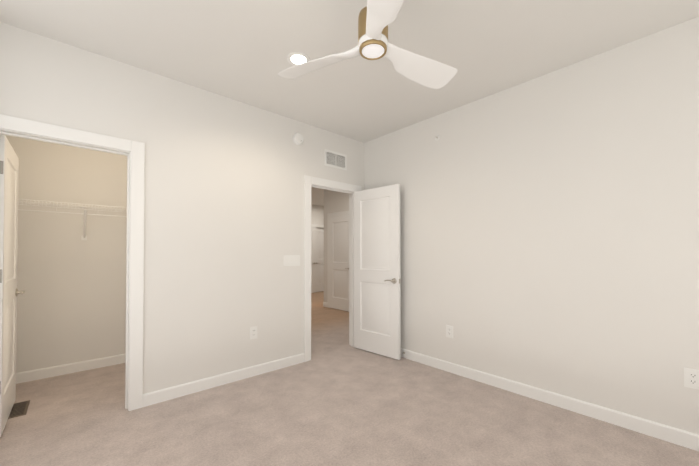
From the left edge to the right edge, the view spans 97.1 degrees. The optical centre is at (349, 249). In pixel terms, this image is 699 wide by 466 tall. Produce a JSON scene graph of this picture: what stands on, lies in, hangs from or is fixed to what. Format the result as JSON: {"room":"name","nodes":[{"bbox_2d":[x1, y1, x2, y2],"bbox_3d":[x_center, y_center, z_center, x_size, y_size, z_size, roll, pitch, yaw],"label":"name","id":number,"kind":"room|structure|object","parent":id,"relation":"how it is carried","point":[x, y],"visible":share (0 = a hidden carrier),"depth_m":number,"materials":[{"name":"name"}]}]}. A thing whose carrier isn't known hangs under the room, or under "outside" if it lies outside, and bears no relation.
{"room":"bedroom","nodes":[
{"label":"bedroom","id":0,"kind":"room"},
{"bbox_2d":[5,135,126,372],"bbox_3d":[-2.693,-0.086,3.457,1.715,2.740,0.115,1,-1,-42],"label":"wall","id":1,"kind":"structure","parent":0,"point":[71,304],"depth_m":3.19,"materials":[{"name":"paint"}]},
{"bbox_2d":[16,354,124,383],"bbox_3d":[-2.693,1.233,3.355,1.600,0.100,0.014,1,-1,-42],"label":"baseboard","id":2,"kind":"structure","parent":1,"relation":"attached to","point":[38,374],"depth_m":3.17,"materials":[{"name":"paint"}]},
{"bbox_2d":[18,199,126,239],"bbox_3d":[-2.593,-0.272,3.262,1.596,0.357,0.312,1,-1,-42],"label":"wire shelf","id":3,"kind":"object","parent":1,"relation":"attached to","point":[84,237],"visible":0.5,"depth_m":3.07,"materials":[{"name":"white metal"}]},
{"bbox_2d":[0,22,363,393],"bbox_3d":[-0.619,-0.086,3.527,5.130,2.740,0.115,1,-1,-42],"label":"wall","id":4,"kind":"structure","parent":0,"point":[223,205],"depth_m":2.79,"materials":[{"name":"paint"}]},
{"bbox_2d":[0,134,24,436],"bbox_3d":[-2.581,0.243,2.328,0.143,2.030,0.726,1,-1,-42],"label":"closet door","id":5,"kind":"structure","parent":4,"relation":"in","point":[9,175],"depth_m":2.26,"materials":[{"name":"paint"}]},
{"bbox_2d":[0,114,144,410],"bbox_3d":[-2.050,0.240,2.243,0.758,2.059,0.119,1,-1,-42],"label":"door frame","id":6,"kind":"structure","parent":4,"relation":"attached to","point":[56,141],"depth_m":2.44,"materials":[{"name":"paint"}]},
{"bbox_2d":[143,353,304,406],"bbox_3d":[-1.092,1.228,3.002,1.545,0.100,0.014,1,-1,-42],"label":"baseboard","id":7,"kind":"structure","parent":4,"relation":"attached to","point":[162,395],"depth_m":2.87,"materials":[{"name":"paint"}]},
{"bbox_2d":[250,326,256,339],"bbox_3d":[-0.970,0.845,3.120,0.080,0.124,0.008,1,-1,-42],"label":"electrical outlet","id":8,"kind":"object","parent":4,"relation":"attached to","point":[253,332],"visible":1,"depth_m":3.12,"materials":[{"name":"white plastic"}]},
{"bbox_2d":[284,255,299,265],"bbox_3d":[-0.640,0.126,3.418,0.191,0.114,0.016,1,-1,-42],"label":"switch plate","id":9,"kind":"object","parent":4,"relation":"attached to","point":[291,260],"visible":1,"depth_m":3.41,"materials":[{"name":"white plastic"}]},
{"bbox_2d":[293,133,303,144],"bbox_3d":[-0.570,-1.246,3.478,0.136,0.136,0.044,1,-1,-42],"label":"smoke detector","id":10,"kind":"object","parent":4,"relation":"attached to","point":[298,138],"visible":0.98,"depth_m":3.46,"materials":[{"name":"white plastic"}]},
{"bbox_2d":[304,175,360,361],"bbox_3d":[-0.224,0.221,3.877,0.900,2.135,0.151,1,-1,-42],"label":"door frame","id":11,"kind":"structure","parent":4,"relation":"attached to","point":[309,181],"depth_m":3.58,"materials":[{"name":"paint"}]},
{"bbox_2d":[325,149,346,169],"bbox_3d":[-0.169,-1.117,3.862,0.350,0.200,0.006,1,-1,-42],"label":"air vent","id":12,"kind":"object","parent":4,"relation":"in","point":[335,159],"visible":1,"depth_m":3.86,"materials":[{"name":"white plastic"}]},
{"bbox_2d":[354,184,400,359],"bbox_3d":[0.323,0.261,3.813,0.716,2.030,0.143,-1,-1,43],"label":"bedroom door","id":13,"kind":"structure","parent":4,"relation":"in","point":[377,329],"depth_m":3.77,"materials":[{"name":"paint"}]},
{"bbox_2d":[311,205,323,224],"bbox_3d":[-2.179,-0.024,8.732,6.085,2.740,0.115,1,-1,-42],"label":"wall","id":14,"kind":"structure","parent":0,"point":[317,214],"depth_m":9.72,"materials":[{"name":"paint"}]},
{"bbox_2d":[311,227,315,292],"bbox_3d":[-1.333,0.327,9.386,0.758,2.030,0.143,1,-1,-42],"label":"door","id":15,"kind":"structure","parent":14,"relation":"in","point":[313,259],"depth_m":9.56,"materials":[{"name":"paint"}]},
{"bbox_2d":[311,224,323,227],"bbox_3d":[-1.059,0.289,9.641,1.690,2.135,0.018,1,-1,-42],"label":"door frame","id":16,"kind":"structure","parent":14,"relation":"attached to","point":[317,225],"depth_m":9.69,"materials":[{"name":"paint"}]},
{"bbox_2d":[316,228,323,291],"bbox_3d":[-0.822,0.333,9.936,0.758,2.030,0.143,1,-1,-42],"label":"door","id":17,"kind":"structure","parent":14,"relation":"in","point":[319,259],"depth_m":9.81,"materials":[{"name":"paint"}]},
{"bbox_2d":[311,291,349,356],"bbox_3d":[-1.465,1.381,6.631,8.400,0.120,5.745,1,-1,-42],"label":"floor","id":18,"kind":"structure","parent":0,"point":[329,329],"depth_m":5.14,"materials":[{"name":"beige carpet"}]},
{"bbox_2d":[324,190,348,302],"bbox_3d":[0.327,-0.053,6.231,0.115,2.740,2.655,1,-1,-42],"label":"wall","id":19,"kind":"structure","parent":0,"point":[334,201],"depth_m":7.03,"materials":[{"name":"paint"}]},
{"bbox_2d":[327,211,348,307],"bbox_3d":[-0.181,0.255,6.695,0.018,2.135,0.950,1,-1,-42],"label":"door frame","id":20,"kind":"structure","parent":19,"relation":"attached to","point":[343,213],"depth_m":7.01,"materials":[{"name":"paint"}]},
{"bbox_2d":[329,215,348,311],"bbox_3d":[-0.187,0.295,6.690,0.143,2.030,0.766,1,-1,-42],"label":"hall door","id":21,"kind":"structure","parent":19,"relation":"in","point":[339,269],"depth_m":6.70,"materials":[{"name":"paint"}]},
{"bbox_2d":[0,346,698,465],"bbox_3d":[1.318,1.345,3.519,8.400,0.120,5.345,1,-1,-42],"label":"floor carpet","id":22,"kind":"object","parent":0,"point":[350,406],"visible":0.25,"depth_m":2.22,"materials":[{"name":"beige carpet"}]},
{"bbox_2d":[8,400,29,418],"bbox_3d":[-2.624,1.268,2.446,0.110,0.007,0.300,1,-1,-42],"label":"air vent register","id":23,"kind":"object","parent":22,"relation":"on","point":[19,409],"visible":0.98,"depth_m":2.44,"materials":[{"name":"brown metal"}]},
{"bbox_2d":[0,0,698,205],"bbox_3d":[-0.140,-1.496,5.183,8.400,0.120,9.720,1,-1,-42],"label":"ceiling","id":24,"kind":"structure","parent":0,"point":[240,50],"depth_m":2.19,"materials":[{"name":"paint"}]},
{"bbox_2d":[287,52,309,65],"bbox_3d":[-0.394,-1.466,2.388,0.176,0.006,0.176,1,-1,-42],"label":"recessed light","id":25,"kind":"object","parent":24,"relation":"in","point":[295,58],"visible":0.73,"depth_m":2.37,"materials":[{"name":"white plastic"}]},
{"bbox_2d":[278,0,456,88],"bbox_3d":[0.169,-1.281,1.796,1.075,0.389,1.124,1,-1,-42],"label":"ceiling fan","id":26,"kind":"object","parent":24,"relation":"hanging from","point":[376,18],"visible":1,"depth_m":1.76,"materials":[{"name":"white plastic"}]},
{"bbox_2d":[364,16,698,434],"bbox_3d":[1.483,-0.094,2.838,0.115,2.740,3.715,1,-1,-42],"label":"wall","id":27,"kind":"structure","parent":0,"point":[549,231],"depth_m":2.45,"materials":[{"name":"paint"}]},
{"bbox_2d":[446,325,452,337],"bbox_3d":[1.044,0.861,3.225,0.008,0.124,0.080,1,-1,-42],"label":"electrical outlet","id":28,"kind":"object","parent":27,"relation":"attached to","point":[449,331],"visible":1,"depth_m":3.22,"materials":[{"name":"white plastic"}]},
{"bbox_2d":[401,348,698,450],"bbox_3d":[1.397,1.226,2.822,0.014,0.100,3.600,1,-1,-42],"label":"baseboard","id":29,"kind":"structure","parent":27,"relation":"attached to","point":[683,438],"depth_m":2.42,"materials":[{"name":"paint"}]},
{"bbox_2d":[684,367,698,389],"bbox_3d":[2.179,0.821,1.956,0.008,0.124,0.080,1,-1,-42],"label":"electrical outlet","id":30,"kind":"object","parent":27,"relation":"attached to","point":[691,377],"visible":1,"depth_m":1.96,"materials":[{"name":"white plastic"}]}
]}

